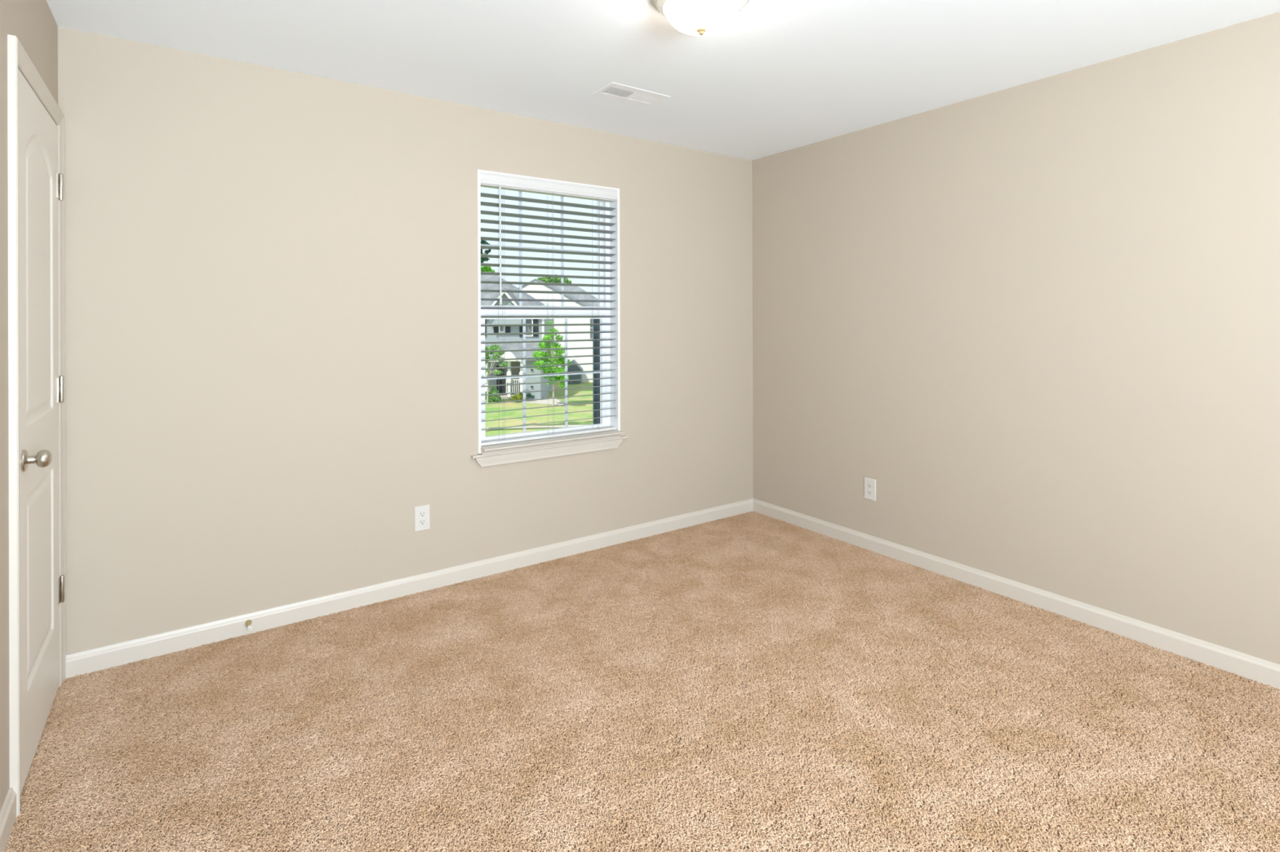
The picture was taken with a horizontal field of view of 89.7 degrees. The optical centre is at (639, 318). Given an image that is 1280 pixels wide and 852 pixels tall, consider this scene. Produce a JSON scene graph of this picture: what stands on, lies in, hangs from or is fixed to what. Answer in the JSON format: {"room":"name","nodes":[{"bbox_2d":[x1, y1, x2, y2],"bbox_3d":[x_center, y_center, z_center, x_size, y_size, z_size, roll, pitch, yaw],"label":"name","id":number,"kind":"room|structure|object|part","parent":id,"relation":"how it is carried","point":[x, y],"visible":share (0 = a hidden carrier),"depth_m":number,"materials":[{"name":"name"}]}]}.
{"room":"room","nodes":[
{"label":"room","id":0,"kind":"room"},
{"bbox_2d":[0,0,57,812],"bbox_3d":[-0.772,0.129,0.274,0.160,2.450,5.420,0,0,-35],"label":"wall","id":1,"kind":"structure","parent":0,"point":[33,22],"depth_m":1.71,"materials":[{"name":"paint"}]},
{"bbox_2d":[0,786,16,851],"bbox_3d":[-0.460,1.306,-0.014,0.014,0.093,4.274,0,0,-35],"label":"baseboard","id":2,"kind":"structure","parent":1,"relation":"attached to","point":[8,811],"depth_m":1.67,"materials":[{"name":"paint"}]},
{"bbox_2d":[7,34,66,817],"bbox_3d":[-1.949,0.296,2.053,0.180,2.118,0.816,0,0,-35],"label":"door","id":3,"kind":"structure","parent":1,"relation":"in","point":[35,121],"depth_m":1.98,"materials":[{"name":"paint"}]},
{"bbox_3d":[-1.738,0.407,1.856,0.061,0.063,0.063,0,0,-35],"label":"knob","id":4,"kind":"part","parent":3,"relation":"part of","materials":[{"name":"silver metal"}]},
{"bbox_2d":[57,26,753,654],"bbox_3d":[-0.740,0.128,3.512,3.618,2.450,0.160,0,0,-35],"label":"wall","id":5,"kind":"structure","parent":0,"point":[271,302],"depth_m":2.91,"materials":[{"name":"paint"}]},
{"bbox_2d":[244,619,252,630],"bbox_3d":[-1.650,1.298,2.716,0.025,0.025,0.064,0,0,-35],"label":"door stop","id":6,"kind":"object","parent":5,"relation":"attached to","point":[248,623],"visible":1,"depth_m":2.73,"materials":[{"name":"gold metal"}]},
{"bbox_3d":[-1.653,1.298,2.720,0.025,0.025,0.054,0,0,-35],"label":"stem","id":7,"kind":"part","parent":6,"relation":"part of","materials":[{"name":"gold metal"}]},
{"bbox_2d":[66,498,753,678],"bbox_3d":[-0.687,1.307,3.441,3.618,0.093,0.014,0,0,-35],"label":"baseboard","id":8,"kind":"structure","parent":5,"relation":"attached to","point":[81,663],"depth_m":3.00,"materials":[{"name":"paint"}]},
{"bbox_2d":[413,504,430,532],"bbox_3d":[-1.074,0.987,3.173,0.075,0.122,0.007,0,0,-35],"label":"wall outlet","id":9,"kind":"object","parent":5,"relation":"attached to","point":[421,513],"visible":1,"depth_m":3.17,"materials":[{"name":"plastic"}]},
{"bbox_2d":[418,511,426,517],"bbox_3d":[-1.072,0.967,3.171,0.033,0.025,0.001,0,0,-35],"label":"receptacle","id":10,"kind":"object","parent":9,"relation":"attached to","point":[421,514],"depth_m":3.17,"materials":[{"name":"plastic"}]},
{"bbox_2d":[418,519,426,525],"bbox_3d":[-1.072,1.006,3.171,0.033,0.025,0.001,0,0,-35],"label":"receptacle","id":11,"kind":"object","parent":9,"relation":"attached to","point":[421,522],"depth_m":3.17,"materials":[{"name":"plastic"}]},
{"bbox_2d":[471,169,627,466],"bbox_3d":[-0.513,-0.001,3.635,0.956,1.544,0.227,0,0,-35],"label":"window","id":12,"kind":"structure","parent":5,"relation":"in","point":[523,451],"depth_m":3.74,"materials":[{"name":"white plastic"}]},
{"bbox_2d":[480,191,598,306],"bbox_3d":[-0.560,-0.392,3.699,0.765,0.650,0.005,0,0,-35],"label":"grille","id":13,"kind":"object","parent":12,"relation":"attached to","point":[520,193],"depth_m":3.75,"materials":[{"name":"white plastic"}]},
{"bbox_3d":[-0.540,0.297,3.679,0.797,0.735,0.028,0,0,-35],"label":"sash","id":14,"kind":"part","parent":12,"relation":"part of","materials":[{"name":"white plastic"}]},
{"bbox_2d":[484,319,601,432],"bbox_3d":[-0.534,0.322,3.677,0.737,0.635,0.005,0,0,-35],"label":"grille","id":15,"kind":"object","parent":12,"relation":"attached to","point":[566,428],"depth_m":3.74,"materials":[{"name":"white plastic"}]},
{"bbox_3d":[-0.560,-0.386,3.706,0.791,0.714,0.028,0,0,-35],"label":"sash","id":16,"kind":"part","parent":12,"relation":"part of","materials":[{"name":"white plastic"}]},
{"bbox_2d":[480,170,617,446],"bbox_3d":[-0.497,-0.050,3.617,0.852,1.436,0.078,0,0,-35],"label":"window blind","id":17,"kind":"object","parent":12,"relation":"attached to","point":[488,180],"visible":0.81,"depth_m":3.59,"materials":[{"name":"white plastic"}]},
{"bbox_3d":[-0.744,-0.024,3.456,0.011,1.355,0.058,0,0,-35],"label":"ladder cord","id":18,"kind":"part","parent":17,"relation":"part of","materials":[{"name":"white fabric"}]},
{"bbox_3d":[-0.501,0.660,3.626,0.847,0.016,0.050,0,0,-35],"label":"rail","id":19,"kind":"part","parent":17,"relation":"part of","materials":[{"name":"white plastic"}]},
{"bbox_3d":[-0.503,-0.025,3.626,0.011,1.355,0.058,0,0,-35],"label":"ladder cord","id":20,"kind":"part","parent":17,"relation":"part of","materials":[{"name":"white fabric"}]},
{"bbox_3d":[-0.261,-0.025,3.796,0.011,1.355,0.058,0,0,-35],"label":"ladder cord","id":21,"kind":"part","parent":17,"relation":"part of","materials":[{"name":"white fabric"}]},
{"bbox_3d":[-0.486,0.679,3.605,0.860,0.017,0.149,0,0,-35],"label":"sill","id":22,"kind":"part","parent":12,"relation":"part of","materials":[{"name":"paint"}]},
{"bbox_3d":[-0.583,0.309,3.717,0.821,0.732,0.011,0,0,-35],"label":"screen frame","id":23,"kind":"part","parent":12,"relation":"part of","materials":[{"name":"black metal"}]},
{"bbox_3d":[-0.551,-0.046,3.694,0.853,1.454,0.070,0,0,-35],"label":"frame","id":24,"kind":"part","parent":12,"relation":"part of","materials":[{"name":"white plastic"}]},
{"bbox_2d":[8,519,1279,851],"bbox_3d":[0.777,1.444,1.361,3.938,0.190,5.420,0,0,-35],"label":"floor","id":25,"kind":"structure","parent":0,"point":[765,519],"depth_m":1.87,"materials":[{"name":"beige carpet"}]},
{"bbox_2d":[4,511,1279,851],"bbox_3d":[0.764,1.343,1.349,3.653,0.016,5.107,0,0,-35],"label":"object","id":26,"kind":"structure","parent":25,"relation":"on","point":[1151,680],"depth_m":2.12,"materials":[{"name":"beige carpet"}]},
{"bbox_2d":[46,0,1279,159],"bbox_3d":[0.769,-1.176,1.361,3.938,0.150,5.420,0,0,-35],"label":"ceiling","id":27,"kind":"structure","parent":0,"point":[783,75],"depth_m":2.60,"materials":[{"name":"white paint"}]},
{"bbox_2d":[591,81,670,106],"bbox_3d":[-0.043,-1.097,3.168,0.344,0.002,0.194,0,0,-35],"label":"ceiling vent","id":28,"kind":"object","parent":27,"relation":"in","point":[615,91],"visible":1,"depth_m":3.16,"materials":[{"name":"metal"}]},
{"bbox_2d":[652,0,748,35],"bbox_3d":[0.207,-1.029,2.176,0.340,0.141,0.340,0,0,-35],"label":"ceiling light","id":29,"kind":"object","parent":27,"relation":"attached to","point":[691,17],"visible":1,"depth_m":2.13,"materials":[{"name":"white glass"}]},
{"bbox_2d":[751,11,1279,664],"bbox_3d":[2.318,0.120,2.448,0.160,2.450,5.420,0,0,-35],"label":"wall","id":30,"kind":"structure","parent":0,"point":[1042,316],"depth_m":2.92,"materials":[{"name":"paint"}]},
{"bbox_2d":[864,477,875,501],"bbox_3d":[1.327,0.988,3.715,0.007,0.122,0.075,0,0,-35],"label":"wall outlet","id":31,"kind":"object","parent":30,"relation":"attached to","point":[869,484],"visible":1,"depth_m":3.71,"materials":[{"name":"plastic"}]},
{"bbox_2d":[866,483,871,488],"bbox_3d":[1.325,0.968,3.713,0.001,0.025,0.033,0,0,-35],"label":"receptacle","id":32,"kind":"object","parent":31,"relation":"attached to","point":[868,485],"depth_m":3.71,"materials":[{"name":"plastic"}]},
{"bbox_2d":[866,490,871,495],"bbox_3d":[1.325,1.007,3.713,0.001,0.025,0.033,0,0,-35],"label":"receptacle","id":33,"kind":"object","parent":31,"relation":"attached to","point":[868,492],"depth_m":3.71,"materials":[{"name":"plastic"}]},
{"bbox_2d":[752,497,1279,689],"bbox_3d":[2.251,1.298,2.398,0.014,0.093,5.100,0,0,-35],"label":"baseboard","id":34,"kind":"structure","parent":30,"relation":"attached to","point":[1266,673],"depth_m":2.91,"materials":[{"name":"paint"}]},
{"label":"outside","id":35,"kind":"structure","parent":0,"visible":0},
{"bbox_2d":[521,397,564,405],"bbox_3d":[-5.841,5.698,44.197,3.530,0.060,3.094,0,0,28],"label":"driveway","id":36,"kind":"structure","parent":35,"point":[545,402],"depth_m":43.53,"materials":[{"name":"concrete"}]},
{"bbox_2d":[511,392,527,400],"bbox_3d":[-8.263,5.371,43.992,1.156,0.580,0.588,0,0,-4],"label":"shrub","id":37,"kind":"object","parent":36,"relation":"on","point":[518,396],"visible":0.87,"depth_m":43.86,"materials":[{"name":"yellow plant"}]},
{"bbox_2d":[526,393,534,398],"bbox_3d":[-7.463,5.312,44.018,0.579,0.360,0.354,0,0,-7],"label":"shrub","id":38,"kind":"object","parent":36,"relation":"on","point":[529,395],"visible":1,"depth_m":43.94,"materials":[{"name":"green plant"}]},
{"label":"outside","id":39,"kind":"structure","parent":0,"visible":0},
{"bbox_2d":[485,382,593,436],"bbox_3d":[0.017,5.742,88.000,208.862,0.098,214.685,0,0,-35],"label":"ground","id":40,"kind":"structure","parent":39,"point":[577,392],"depth_m":39.21,"materials":[{"name":"green plant"}]},
{"bbox_2d":[480,240,491,262],"bbox_3d":[-8.886,0.890,30.375,3.737,9.956,1.867,0,0,11],"label":"tree","id":41,"kind":"object","parent":40,"relation":"on","point":[482,242],"visible":0.04,"depth_m":30.39,"materials":[{"name":"green plant"}]},
{"bbox_2d":[480,266,494,272],"bbox_3d":[-16.508,0.167,66.164,3.208,11.447,1.633,0,0,-35],"label":"tree","id":42,"kind":"object","parent":40,"relation":"on","point":[484,268],"visible":0.21,"depth_m":66.23,"materials":[{"name":"green plant"}]},
{"bbox_2d":[484,384,502,402],"bbox_3d":[-10.141,5.164,43.975,1.354,1.284,0.793,0,0,6],"label":"shrub","id":43,"kind":"object","parent":40,"relation":"on","point":[491,398],"visible":0.67,"depth_m":43.89,"materials":[{"name":"green plant"}]},
{"bbox_2d":[484,343,509,403],"bbox_3d":[-10.155,3.804,43.056,3.081,4.137,1.665,0,0,21],"label":"tree","id":44,"kind":"object","parent":40,"relation":"on","point":[495,347],"visible":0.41,"depth_m":42.96,"materials":[{"name":"green plant"}]},
{"bbox_2d":[480,275,554,399],"bbox_3d":[-12.470,1.153,49.075,11.560,9.449,9.750,0,0,0],"label":"house","id":45,"kind":"structure","parent":40,"relation":"on","point":[496,338],"depth_m":47.93,"materials":[{"name":"grey"}]},
{"bbox_2d":[493,326,498,333],"bbox_3d":[-10.720,0.461,47.960,0.360,1.276,0.060,0,0,0],"label":"shutter","id":46,"kind":"object","parent":45,"relation":"hanging from","point":[495,328],"depth_m":47.93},
{"bbox_3d":[-10.383,4.548,47.980,0.606,2.047,0.080,0,0,0],"label":"door","id":47,"kind":"part","parent":45,"relation":"part of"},
{"bbox_2d":[505,326,510,333],"bbox_3d":[-9.854,0.458,47.960,0.360,1.276,0.060,0,0,0],"label":"shutter","id":48,"kind":"object","parent":45,"relation":"hanging from","point":[507,328],"depth_m":47.93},
{"bbox_3d":[-8.932,4.832,45.600,1.107,1.019,0.080,0,0,0],"label":"porch railing","id":49,"kind":"part","parent":45,"relation":"part of","materials":[{"name":"white wood"}]},
{"bbox_3d":[-9.078,4.357,47.995,0.886,2.821,0.050,0,0,0],"label":"tan wall panel","id":50,"kind":"part","parent":45,"relation":"part of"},
{"bbox_2d":[519,326,522,337],"bbox_3d":[-8.800,0.461,47.960,0.360,1.835,0.060,0,0,0],"label":"shutter","id":51,"kind":"object","parent":45,"relation":"hanging from","point":[520,327],"depth_m":47.93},
{"bbox_3d":[-8.285,0.460,47.915,0.429,1.595,0.030,0,0,0],"label":"pane","id":52,"kind":"part","parent":45,"relation":"part of","materials":[{"name":"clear glass"}]},
{"bbox_2d":[533,319,537,336],"bbox_3d":[-7.770,0.458,47.960,0.360,1.835,0.060,0,0,0],"label":"shutter","id":53,"kind":"object","parent":45,"relation":"hanging from","point":[535,321],"depth_m":47.93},
{"bbox_2d":[532,320,572,405],"bbox_3d":[-5.766,3.016,42.047,2.564,5.687,1.998,0,0,5],"label":"young tree","id":54,"kind":"object","parent":40,"relation":"on","point":[561,361],"visible":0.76,"depth_m":41.93,"materials":[{"name":"green plant"}]},
{"bbox_2d":[537,274,572,283],"bbox_3d":[-13.245,-0.345,95.873,5.196,12.451,4.625,0,0,-35],"label":"tree","id":55,"kind":"object","parent":40,"relation":"on","point":[557,280],"visible":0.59,"depth_m":95.21,"materials":[{"name":"green plant"}]},
{"bbox_2d":[518,279,593,384],"bbox_3d":[-9.488,1.153,63.350,12.631,9.431,13.900,0,0,0],"label":"house","id":56,"kind":"structure","parent":40,"relation":"on","point":[525,287],"depth_m":58.00,"materials":[{"name":"white"}]},
{"bbox_3d":[-4.376,0.879,57.915,0.223,1.941,0.030,0,0,0],"label":"pane","id":57,"kind":"part","parent":56,"relation":"part of","materials":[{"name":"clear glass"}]},
{"bbox_2d":[554,285,598,306],"bbox_3d":[-8.254,0.777,83.000,11.180,10.175,10.800,0,0,0],"label":"house","id":58,"kind":"structure","parent":40,"relation":"on","point":[566,288],"depth_m":80.89,"materials":[{"name":"beige"}]},
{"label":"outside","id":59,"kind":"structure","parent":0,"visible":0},
{"bbox_2d":[485,424,588,429],"bbox_3d":[-1.476,5.686,34.019,15.101,0.060,0.598,0,0,-5],"label":"sidewalk","id":60,"kind":"structure","parent":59,"point":[553,426],"depth_m":33.54,"materials":[{"name":"concrete"}]}
]}

